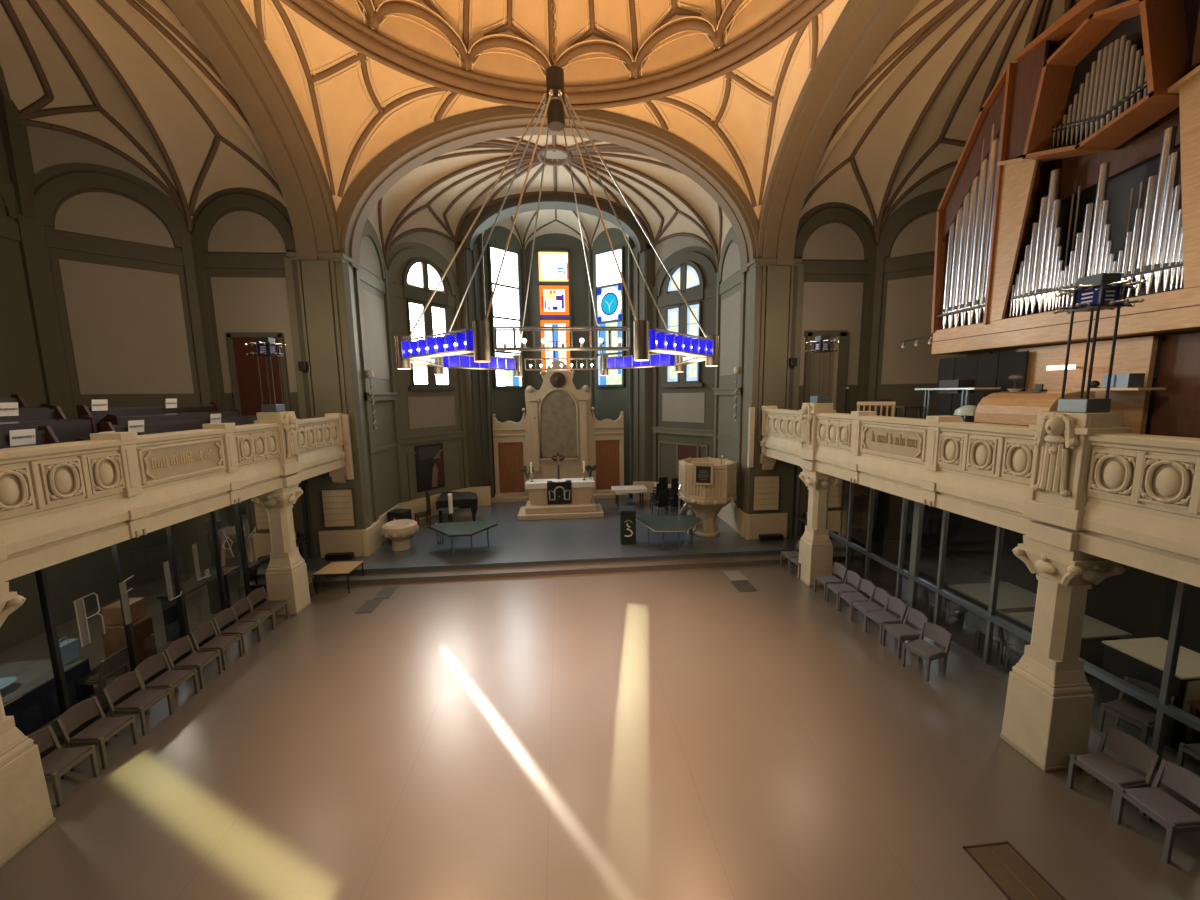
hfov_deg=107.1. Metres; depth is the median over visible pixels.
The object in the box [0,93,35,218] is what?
wall
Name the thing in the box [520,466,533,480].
flower vase
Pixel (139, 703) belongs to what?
upholstered chair
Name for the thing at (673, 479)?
chair
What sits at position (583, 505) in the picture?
stone altar
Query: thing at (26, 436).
paper sign
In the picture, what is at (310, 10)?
crown molding
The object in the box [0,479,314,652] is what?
wall
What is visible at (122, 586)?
decal
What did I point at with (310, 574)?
upholstered chair
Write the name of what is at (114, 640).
cabinet
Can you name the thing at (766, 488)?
hymn board
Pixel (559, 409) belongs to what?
painting
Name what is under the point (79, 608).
decal
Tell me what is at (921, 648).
upholstered chair
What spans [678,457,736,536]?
pulpit
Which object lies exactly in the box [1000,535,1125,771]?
stone column
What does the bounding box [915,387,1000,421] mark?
desk
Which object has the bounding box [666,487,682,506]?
chair
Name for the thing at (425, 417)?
wall
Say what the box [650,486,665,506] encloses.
chair
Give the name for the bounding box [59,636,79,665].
paper bag
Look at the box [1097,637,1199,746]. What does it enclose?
base cabinet
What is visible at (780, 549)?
step edge
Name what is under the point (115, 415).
pew
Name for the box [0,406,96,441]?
pew
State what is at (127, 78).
ceiling
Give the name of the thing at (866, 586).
upholstered chair
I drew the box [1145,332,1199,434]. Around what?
door frame
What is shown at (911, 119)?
ceiling
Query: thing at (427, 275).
window
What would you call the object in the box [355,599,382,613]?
floor plate
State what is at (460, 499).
grand piano
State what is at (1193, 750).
upholstered chair
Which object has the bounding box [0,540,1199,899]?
floor
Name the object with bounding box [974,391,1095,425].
organ console
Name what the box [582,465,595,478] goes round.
flower vase
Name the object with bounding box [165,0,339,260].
arch
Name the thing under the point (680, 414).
wall
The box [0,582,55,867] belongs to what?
stone column
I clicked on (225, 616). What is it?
upholstered chair
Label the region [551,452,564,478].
crucifix
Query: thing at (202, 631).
upholstered chair
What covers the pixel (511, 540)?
raised platform
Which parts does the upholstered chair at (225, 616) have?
leg, backrest, leg, seat, seat rail, leg, leg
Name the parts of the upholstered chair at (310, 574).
seat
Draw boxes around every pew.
[0,394,53,409]
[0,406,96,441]
[0,426,89,448]
[76,402,239,432]
[100,412,258,434]
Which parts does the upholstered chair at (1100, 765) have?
leg, leg, seat, seat rail, leg, backrest, leg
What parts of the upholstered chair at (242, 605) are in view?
backrest, leg, seat, seat rail, leg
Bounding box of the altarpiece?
[491,360,628,502]
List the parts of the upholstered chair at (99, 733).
leg, backrest, seat, seat rail, leg, leg, leg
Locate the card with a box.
[204,569,210,577]
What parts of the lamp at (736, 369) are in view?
lamp shade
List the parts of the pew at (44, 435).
backrest, panel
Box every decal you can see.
[73,592,105,646]
[119,575,133,624]
[163,561,181,600]
[192,544,207,580]
[221,530,233,566]
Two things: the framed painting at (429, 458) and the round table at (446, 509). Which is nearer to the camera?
the round table at (446, 509)
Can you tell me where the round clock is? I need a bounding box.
[1090,380,1100,387]
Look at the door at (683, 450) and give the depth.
19.32 m
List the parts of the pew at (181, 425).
panel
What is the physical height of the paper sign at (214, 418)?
0.219 m
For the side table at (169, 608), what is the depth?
9.92 m
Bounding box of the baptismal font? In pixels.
[380,519,418,550]
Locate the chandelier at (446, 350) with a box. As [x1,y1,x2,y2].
[395,0,718,376]
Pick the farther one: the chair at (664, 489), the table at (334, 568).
the chair at (664, 489)
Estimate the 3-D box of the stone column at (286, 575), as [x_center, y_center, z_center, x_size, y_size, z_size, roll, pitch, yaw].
[-7.799,2.437,10.940,0.756,3.190,0.845,-1,7,-5]
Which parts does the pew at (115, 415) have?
panel, backrest, panel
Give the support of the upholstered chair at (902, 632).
on the floor
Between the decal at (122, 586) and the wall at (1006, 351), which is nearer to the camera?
the decal at (122, 586)
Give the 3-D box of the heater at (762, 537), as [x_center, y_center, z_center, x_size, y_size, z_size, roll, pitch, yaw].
[5.772,2.945,14.942,0.780,0.180,0.210,-1,7,-5]
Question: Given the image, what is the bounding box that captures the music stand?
[678,485,692,533]
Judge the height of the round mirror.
0.330 m
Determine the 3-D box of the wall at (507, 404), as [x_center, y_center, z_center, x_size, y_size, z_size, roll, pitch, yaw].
[-1.967,-4.308,21.530,7.000,13.100,2.320,-1,7,-5]
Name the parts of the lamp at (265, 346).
rod, head frame, blue glass, rod, rod, rod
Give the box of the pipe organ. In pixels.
[931,0,1199,437]
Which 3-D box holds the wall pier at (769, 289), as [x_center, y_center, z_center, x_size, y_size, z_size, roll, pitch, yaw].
[5.681,-1.811,15.003,1.730,10.200,1.104,-1,7,-5]
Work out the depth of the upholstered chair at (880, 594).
9.97 m
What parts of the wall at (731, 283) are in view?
panel, lunette panel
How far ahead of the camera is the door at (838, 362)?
14.61 m
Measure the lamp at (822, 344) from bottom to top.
1.720 m
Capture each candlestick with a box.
[529,462,533,481]
[582,461,585,479]
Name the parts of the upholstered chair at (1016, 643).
leg, seat, backrest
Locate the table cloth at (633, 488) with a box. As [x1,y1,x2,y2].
[611,485,647,494]
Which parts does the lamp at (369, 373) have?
lamp shade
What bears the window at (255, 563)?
in the wall at (144, 556)
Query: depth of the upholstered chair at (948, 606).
9.78 m
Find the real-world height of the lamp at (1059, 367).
0.080 m
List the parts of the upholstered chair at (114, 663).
seat rail, seat, leg, backrest, leg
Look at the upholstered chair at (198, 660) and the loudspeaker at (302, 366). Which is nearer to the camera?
the upholstered chair at (198, 660)
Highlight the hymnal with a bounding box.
[1027,384,1046,391]
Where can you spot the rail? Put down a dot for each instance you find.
(916, 343)
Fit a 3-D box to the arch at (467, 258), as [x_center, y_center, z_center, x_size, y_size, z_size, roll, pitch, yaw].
[-1.844,-4.340,20.120,9.020,13.520,1.020,-1,7,-5]
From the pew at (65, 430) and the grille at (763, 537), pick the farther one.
the grille at (763, 537)
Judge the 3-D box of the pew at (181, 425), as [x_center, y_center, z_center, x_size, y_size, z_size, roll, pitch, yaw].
[-8.286,-0.146,9.555,0.700,1.180,4.000,-1,7,-5]
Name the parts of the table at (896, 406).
leg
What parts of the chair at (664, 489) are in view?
backrest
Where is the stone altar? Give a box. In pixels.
[517,487,603,520]
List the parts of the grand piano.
leg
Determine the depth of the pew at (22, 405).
8.50 m
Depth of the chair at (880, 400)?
12.94 m
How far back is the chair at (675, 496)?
17.90 m
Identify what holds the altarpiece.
on the raised platform
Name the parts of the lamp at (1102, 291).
lamp arm, lamp arm, lamp arm, rod, lamp arm, lamp arm, rod, lamp arm, rod, head frame, blue glass, rod, lamp arm, lamp arm, lamp arm, lamp arm, lamp arm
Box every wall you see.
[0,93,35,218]
[0,169,61,409]
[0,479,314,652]
[27,126,210,418]
[354,219,404,542]
[386,232,468,520]
[477,226,633,497]
[651,236,717,506]
[712,227,745,527]
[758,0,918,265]
[791,465,1199,652]
[867,166,981,418]
[982,349,1016,354]
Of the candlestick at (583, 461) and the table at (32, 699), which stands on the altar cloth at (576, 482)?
the candlestick at (583, 461)
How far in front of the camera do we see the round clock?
7.92 m
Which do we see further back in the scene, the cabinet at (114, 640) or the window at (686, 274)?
the window at (686, 274)
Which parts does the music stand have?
arm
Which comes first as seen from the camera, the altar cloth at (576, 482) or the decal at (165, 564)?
the decal at (165, 564)
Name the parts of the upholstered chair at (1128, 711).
leg, leg, seat rail, seat, backrest, leg, leg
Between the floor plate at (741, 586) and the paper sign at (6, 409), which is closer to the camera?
the paper sign at (6, 409)
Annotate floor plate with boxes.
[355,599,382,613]
[373,587,397,598]
[723,570,747,580]
[730,580,756,591]
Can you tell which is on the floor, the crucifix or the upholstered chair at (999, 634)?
the upholstered chair at (999, 634)
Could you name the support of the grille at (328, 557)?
attached to the heater at (342, 555)
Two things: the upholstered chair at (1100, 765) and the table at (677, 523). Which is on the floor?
the upholstered chair at (1100, 765)
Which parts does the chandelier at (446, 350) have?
glass pane, glass pane, glass pane, glass pane, glass pane, pane, glass pane, glass pane, glass pane, glass pane, pane, glass pane, glass pane, glass pane, glass pane, glass pane, bulb, bulb, chain, bulb, bulb, glass pane, bulb, glass pane, glass pane, glass pane, glass pane, pane, glass pane, glass pane, glass pane, glass pane, pane, glass pane, glass pane, glass pane, glass pane, pane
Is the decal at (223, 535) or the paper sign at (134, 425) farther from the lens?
the decal at (223, 535)
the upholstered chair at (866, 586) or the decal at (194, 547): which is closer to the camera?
the decal at (194, 547)
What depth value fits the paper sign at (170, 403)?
10.29 m
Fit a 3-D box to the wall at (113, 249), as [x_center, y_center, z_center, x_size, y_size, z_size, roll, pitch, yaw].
[-12.590,-3.861,11.820,0.290,8.091,2.907,6,10,44]
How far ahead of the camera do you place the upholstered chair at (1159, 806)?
5.16 m
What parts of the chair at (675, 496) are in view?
backrest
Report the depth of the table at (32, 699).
7.30 m
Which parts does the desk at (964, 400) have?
leg, leg, leg, leg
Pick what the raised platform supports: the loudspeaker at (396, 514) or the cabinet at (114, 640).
the loudspeaker at (396, 514)
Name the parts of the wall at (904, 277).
lunette panel, panel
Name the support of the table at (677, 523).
on the raised platform
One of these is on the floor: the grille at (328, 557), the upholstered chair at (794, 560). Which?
the upholstered chair at (794, 560)
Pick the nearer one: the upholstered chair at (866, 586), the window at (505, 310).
the upholstered chair at (866, 586)
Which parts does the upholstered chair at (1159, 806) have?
leg, leg, seat rail, seat, leg, backrest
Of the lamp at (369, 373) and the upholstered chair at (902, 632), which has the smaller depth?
the upholstered chair at (902, 632)
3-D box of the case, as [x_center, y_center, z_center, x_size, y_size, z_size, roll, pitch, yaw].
[8.140,-1.448,10.118,0.400,0.300,0.500,-1,7,-5]
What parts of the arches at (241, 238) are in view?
lunette panel, panel, panel, lunette panel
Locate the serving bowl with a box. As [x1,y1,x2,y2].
[0,676,16,691]
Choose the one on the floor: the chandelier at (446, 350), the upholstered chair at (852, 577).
the upholstered chair at (852, 577)
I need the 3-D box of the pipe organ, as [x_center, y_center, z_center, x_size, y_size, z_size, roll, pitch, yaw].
[9.122,-3.850,8.068,1.320,8.480,6.675,-1,7,-5]
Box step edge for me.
[308,549,797,571]
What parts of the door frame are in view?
panel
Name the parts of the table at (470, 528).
leg, leg, leg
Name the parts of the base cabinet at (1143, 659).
panel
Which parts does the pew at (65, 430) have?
backrest, panel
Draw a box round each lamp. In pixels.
[245,337,287,411]
[366,370,376,428]
[734,366,739,421]
[805,335,839,402]
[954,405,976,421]
[1046,365,1079,369]
[1053,273,1146,412]
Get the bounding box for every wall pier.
[284,252,381,557]
[734,258,803,539]
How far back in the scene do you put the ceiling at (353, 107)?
12.12 m
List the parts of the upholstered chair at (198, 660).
leg, backrest, leg, seat, seat rail, leg, leg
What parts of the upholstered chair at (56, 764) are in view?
backrest, leg, leg, seat, seat rail, leg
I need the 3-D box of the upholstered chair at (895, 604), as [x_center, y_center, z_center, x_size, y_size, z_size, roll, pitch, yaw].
[6.143,3.615,9.521,0.598,0.825,0.510,-2,7,-7]
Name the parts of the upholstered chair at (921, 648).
leg, leg, seat, seat rail, leg, backrest, leg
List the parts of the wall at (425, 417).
panel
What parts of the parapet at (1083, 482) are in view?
inscription panel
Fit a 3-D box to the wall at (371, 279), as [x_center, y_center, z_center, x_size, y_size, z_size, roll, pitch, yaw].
[-7.699,-2.348,15.476,0.330,10.920,2.650,-1,7,-5]
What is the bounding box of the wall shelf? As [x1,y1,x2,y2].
[1072,387,1165,390]
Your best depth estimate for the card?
10.54 m
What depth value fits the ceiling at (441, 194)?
16.81 m
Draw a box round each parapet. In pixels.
[0,411,346,585]
[760,403,1199,586]
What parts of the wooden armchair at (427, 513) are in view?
seat, backrest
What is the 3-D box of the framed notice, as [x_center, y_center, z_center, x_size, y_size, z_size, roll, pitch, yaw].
[3.344,0.770,14.418,0.740,0.735,0.100,2,8,19]
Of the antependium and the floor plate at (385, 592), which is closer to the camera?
the floor plate at (385, 592)
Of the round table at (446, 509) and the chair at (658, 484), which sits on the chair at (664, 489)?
the chair at (658, 484)
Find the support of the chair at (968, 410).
on the floor
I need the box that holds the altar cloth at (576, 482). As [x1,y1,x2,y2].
[525,478,594,488]
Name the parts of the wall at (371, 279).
lunette panel, panel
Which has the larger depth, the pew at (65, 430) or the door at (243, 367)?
the door at (243, 367)
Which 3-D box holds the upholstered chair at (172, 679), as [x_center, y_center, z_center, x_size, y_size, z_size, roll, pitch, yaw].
[-7.582,4.037,7.756,0.598,0.825,0.510,-1,7,-2]
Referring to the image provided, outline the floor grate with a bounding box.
[963,841,1065,899]
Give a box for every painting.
[414,443,444,491]
[541,391,577,456]
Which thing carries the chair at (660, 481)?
on the chair
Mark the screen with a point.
(990, 370)
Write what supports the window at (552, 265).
attached to the wall at (507, 404)
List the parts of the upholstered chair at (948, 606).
leg, backrest, leg, seat, seat rail, leg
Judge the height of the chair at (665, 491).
0.950 m
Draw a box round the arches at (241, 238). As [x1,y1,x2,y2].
[190,106,876,418]
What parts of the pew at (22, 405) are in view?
backrest, panel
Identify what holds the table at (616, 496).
on the raised platform
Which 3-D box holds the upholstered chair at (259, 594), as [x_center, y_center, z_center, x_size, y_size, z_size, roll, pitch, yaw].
[-7.824,3.695,10.434,0.598,0.825,0.510,-1,7,-1]
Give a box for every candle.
[448,494,453,521]
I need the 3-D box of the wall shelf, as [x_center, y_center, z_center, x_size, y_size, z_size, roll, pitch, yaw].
[8.983,-1.060,7.713,0.500,0.040,0.950,-1,7,-5]
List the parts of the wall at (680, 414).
panel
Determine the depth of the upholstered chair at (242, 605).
9.91 m
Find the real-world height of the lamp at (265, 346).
1.720 m
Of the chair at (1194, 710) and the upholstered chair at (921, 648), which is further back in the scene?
the upholstered chair at (921, 648)
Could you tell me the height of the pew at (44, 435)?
1.180 m
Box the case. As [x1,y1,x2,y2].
[939,379,974,392]
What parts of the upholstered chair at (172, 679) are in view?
leg, backrest, leg, seat, seat rail, leg, leg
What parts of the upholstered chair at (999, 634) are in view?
leg, backrest, seat, leg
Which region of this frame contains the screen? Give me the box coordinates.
[935,351,1028,422]
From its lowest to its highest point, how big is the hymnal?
0.140 m
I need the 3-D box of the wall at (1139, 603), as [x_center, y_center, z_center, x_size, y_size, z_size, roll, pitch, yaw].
[9.768,2.565,7.589,5.000,3.300,17.600,-1,7,-5]
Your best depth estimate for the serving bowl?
7.10 m
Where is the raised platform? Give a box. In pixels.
[305,494,799,575]
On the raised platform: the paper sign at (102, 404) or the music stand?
the music stand
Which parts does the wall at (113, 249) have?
lunette panel, panel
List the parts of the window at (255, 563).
glass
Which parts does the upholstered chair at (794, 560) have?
leg, leg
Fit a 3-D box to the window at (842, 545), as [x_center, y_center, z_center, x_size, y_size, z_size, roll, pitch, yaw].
[7.400,2.628,7.357,0.130,3.300,15.610,-1,7,-5]
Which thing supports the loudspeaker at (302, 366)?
attached to the wall pier at (327, 291)
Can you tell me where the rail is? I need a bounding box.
[901,335,932,347]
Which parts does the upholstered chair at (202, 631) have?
leg, backrest, leg, seat, seat rail, leg, leg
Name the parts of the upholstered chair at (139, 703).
leg, backrest, seat, seat rail, leg, leg, leg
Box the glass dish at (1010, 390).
[1007,389,1021,391]
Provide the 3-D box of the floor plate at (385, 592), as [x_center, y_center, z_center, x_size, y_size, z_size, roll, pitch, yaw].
[-5.808,3.873,12.012,0.400,0.012,0.700,-1,7,-5]
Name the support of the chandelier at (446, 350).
hanging from the ceiling at (599, 41)
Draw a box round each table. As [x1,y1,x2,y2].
[0,657,93,735]
[157,570,230,640]
[313,561,363,593]
[428,520,497,555]
[438,507,458,522]
[615,493,642,506]
[636,515,701,550]
[878,405,923,418]
[948,582,1131,668]
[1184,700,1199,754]
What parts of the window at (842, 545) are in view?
glass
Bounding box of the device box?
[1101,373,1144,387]
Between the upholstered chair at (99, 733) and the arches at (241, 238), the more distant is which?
the arches at (241, 238)
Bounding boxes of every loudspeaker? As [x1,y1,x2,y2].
[298,361,308,370]
[342,414,353,479]
[387,509,412,539]
[747,407,754,467]
[789,358,796,365]
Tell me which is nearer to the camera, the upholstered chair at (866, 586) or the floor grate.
the floor grate
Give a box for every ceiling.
[0,0,286,229]
[240,0,847,230]
[314,0,803,91]
[368,135,731,269]
[482,209,628,249]
[800,0,1080,243]
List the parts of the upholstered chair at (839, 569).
leg, leg, seat rail, seat, backrest, leg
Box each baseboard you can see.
[469,486,490,505]
[633,481,652,499]
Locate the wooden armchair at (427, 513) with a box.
[414,492,430,526]
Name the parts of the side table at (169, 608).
leg, leg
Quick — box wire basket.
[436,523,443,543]
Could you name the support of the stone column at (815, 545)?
on the floor
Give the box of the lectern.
[619,506,636,543]
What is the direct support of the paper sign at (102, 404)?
attached to the pew at (115, 415)
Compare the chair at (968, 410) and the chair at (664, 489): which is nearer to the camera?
the chair at (968, 410)
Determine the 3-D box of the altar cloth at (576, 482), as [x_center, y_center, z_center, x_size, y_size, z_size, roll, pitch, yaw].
[-1.670,1.400,18.642,2.851,0.228,0.938,-1,7,-5]
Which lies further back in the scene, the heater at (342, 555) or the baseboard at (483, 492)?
the baseboard at (483, 492)
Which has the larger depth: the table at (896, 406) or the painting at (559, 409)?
the painting at (559, 409)
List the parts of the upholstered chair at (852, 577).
leg, leg, seat, backrest, leg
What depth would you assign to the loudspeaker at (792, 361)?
14.23 m
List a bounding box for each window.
[35,480,311,758]
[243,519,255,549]
[402,257,454,389]
[487,244,523,388]
[536,249,571,377]
[594,246,624,386]
[662,261,703,387]
[794,466,1199,808]
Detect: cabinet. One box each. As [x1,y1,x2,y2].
[101,597,157,675]
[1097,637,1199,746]
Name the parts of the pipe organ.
pipe rail, tower frame, panel, slanted panel, slanted rail, cornice, pipe rail, pipe rail, case frame, shaded panel, slanted rail, slanted panel, panel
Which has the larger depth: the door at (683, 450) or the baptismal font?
the door at (683, 450)
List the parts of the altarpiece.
door, painting frame, door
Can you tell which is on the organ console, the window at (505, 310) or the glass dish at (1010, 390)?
the glass dish at (1010, 390)
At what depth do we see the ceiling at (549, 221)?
21.25 m
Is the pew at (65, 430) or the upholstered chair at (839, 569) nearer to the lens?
the pew at (65, 430)
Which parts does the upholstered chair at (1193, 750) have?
leg, seat rail, seat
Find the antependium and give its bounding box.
[547,480,571,503]
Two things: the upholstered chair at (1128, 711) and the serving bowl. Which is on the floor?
the upholstered chair at (1128, 711)
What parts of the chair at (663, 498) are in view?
backrest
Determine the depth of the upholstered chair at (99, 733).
6.53 m
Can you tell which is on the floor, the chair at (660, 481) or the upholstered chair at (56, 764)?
the upholstered chair at (56, 764)
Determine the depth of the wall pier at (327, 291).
13.24 m
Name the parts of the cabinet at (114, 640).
door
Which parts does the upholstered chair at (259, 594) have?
leg, backrest, leg, seat, seat rail, leg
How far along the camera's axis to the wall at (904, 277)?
14.04 m
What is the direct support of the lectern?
on the raised platform
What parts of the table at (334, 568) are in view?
leg, frame, leg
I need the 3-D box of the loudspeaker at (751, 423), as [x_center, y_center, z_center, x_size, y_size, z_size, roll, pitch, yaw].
[4.951,-0.406,14.511,0.170,1.980,0.131,-1,7,-5]
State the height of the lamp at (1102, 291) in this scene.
1.720 m
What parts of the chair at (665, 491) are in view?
backrest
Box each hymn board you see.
[321,488,355,527]
[752,475,779,510]
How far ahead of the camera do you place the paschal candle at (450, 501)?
15.81 m
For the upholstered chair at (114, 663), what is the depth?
7.83 m
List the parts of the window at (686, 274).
stained glass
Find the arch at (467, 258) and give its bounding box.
[455,194,654,486]
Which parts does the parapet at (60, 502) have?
inscription panel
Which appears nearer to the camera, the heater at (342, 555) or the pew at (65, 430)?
the pew at (65, 430)
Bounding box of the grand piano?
[436,491,477,522]
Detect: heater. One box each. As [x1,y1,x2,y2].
[325,552,353,560]
[759,533,783,540]
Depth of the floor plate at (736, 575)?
12.80 m
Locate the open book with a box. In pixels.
[552,479,565,481]
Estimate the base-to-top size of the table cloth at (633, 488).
0.216 m
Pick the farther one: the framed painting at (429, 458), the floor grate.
the framed painting at (429, 458)
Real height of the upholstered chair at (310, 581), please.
0.825 m
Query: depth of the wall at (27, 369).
10.37 m
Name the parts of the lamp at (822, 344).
rod, rod, blue glass, rod, head frame, rod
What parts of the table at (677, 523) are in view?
leg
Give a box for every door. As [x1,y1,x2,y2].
[226,332,291,415]
[676,443,698,477]
[802,330,848,412]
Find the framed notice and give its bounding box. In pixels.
[691,462,714,484]
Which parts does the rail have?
rail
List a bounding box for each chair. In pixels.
[27,725,99,806]
[55,696,138,770]
[76,647,129,703]
[101,670,173,735]
[134,652,198,711]
[163,635,222,690]
[190,620,242,670]
[212,607,261,653]
[230,597,275,639]
[246,587,288,628]
[307,572,320,594]
[308,579,313,595]
[650,483,665,498]
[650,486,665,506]
[650,488,665,509]
[652,490,668,513]
[652,493,668,515]
[653,477,667,489]
[653,480,667,492]
[666,478,678,490]
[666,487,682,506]
[666,490,682,509]
[666,493,682,514]
[780,540,800,571]
[789,558,800,579]
[814,562,847,599]
[826,570,860,609]
[838,578,875,620]
[851,586,890,630]
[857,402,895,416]
[864,595,907,643]
[878,399,890,415]
[882,607,928,657]
[901,621,952,680]
[927,588,967,630]
[976,614,1022,663]
[1005,629,1029,667]
[1066,726,1160,819]
[1097,676,1174,747]
[1114,759,1199,862]
[1176,743,1199,766]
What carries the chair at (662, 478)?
on the chair at (660, 481)
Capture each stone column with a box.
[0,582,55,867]
[251,484,310,615]
[797,468,840,586]
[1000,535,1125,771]
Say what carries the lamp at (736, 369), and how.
hanging from the wall at (731, 283)
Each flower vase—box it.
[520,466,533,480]
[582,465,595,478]
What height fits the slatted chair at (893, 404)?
1.245 m
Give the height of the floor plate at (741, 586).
0.012 m
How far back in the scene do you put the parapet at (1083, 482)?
6.11 m
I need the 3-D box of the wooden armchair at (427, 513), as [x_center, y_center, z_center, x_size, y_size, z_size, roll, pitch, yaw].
[-6.885,2.296,17.183,0.515,1.250,0.500,-6,9,-35]
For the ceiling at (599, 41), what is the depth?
11.85 m
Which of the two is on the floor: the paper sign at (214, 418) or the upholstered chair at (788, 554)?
the upholstered chair at (788, 554)
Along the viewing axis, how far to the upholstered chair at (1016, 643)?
8.23 m
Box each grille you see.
[326,555,349,559]
[762,536,782,539]
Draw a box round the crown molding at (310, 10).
[280,0,833,109]
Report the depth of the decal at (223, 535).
10.18 m
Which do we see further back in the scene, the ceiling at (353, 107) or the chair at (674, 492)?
the chair at (674, 492)
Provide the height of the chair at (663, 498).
0.950 m
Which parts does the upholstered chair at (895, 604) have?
leg, leg, seat, seat rail, backrest, leg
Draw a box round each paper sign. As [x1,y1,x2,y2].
[0,402,18,415]
[9,429,35,445]
[92,399,107,410]
[128,420,143,431]
[165,399,176,407]
[210,414,220,422]
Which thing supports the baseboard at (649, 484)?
attached to the arch at (467, 258)
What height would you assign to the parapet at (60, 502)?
2.282 m
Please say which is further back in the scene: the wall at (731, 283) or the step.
the wall at (731, 283)
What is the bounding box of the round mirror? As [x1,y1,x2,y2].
[1008,374,1023,388]
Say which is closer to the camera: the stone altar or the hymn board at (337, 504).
the hymn board at (337, 504)
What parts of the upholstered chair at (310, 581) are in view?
leg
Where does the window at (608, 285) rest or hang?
attached to the wall at (507, 404)
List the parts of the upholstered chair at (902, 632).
leg, leg, seat rail, seat, leg, backrest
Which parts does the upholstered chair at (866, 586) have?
leg, leg, seat, backrest, leg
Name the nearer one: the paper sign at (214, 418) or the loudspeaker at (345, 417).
the paper sign at (214, 418)
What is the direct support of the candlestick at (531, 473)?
on the altar cloth at (576, 482)
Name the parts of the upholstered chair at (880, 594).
leg, seat rail, seat, backrest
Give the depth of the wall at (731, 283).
16.37 m
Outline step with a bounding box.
[312,554,793,586]
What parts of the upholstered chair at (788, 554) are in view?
seat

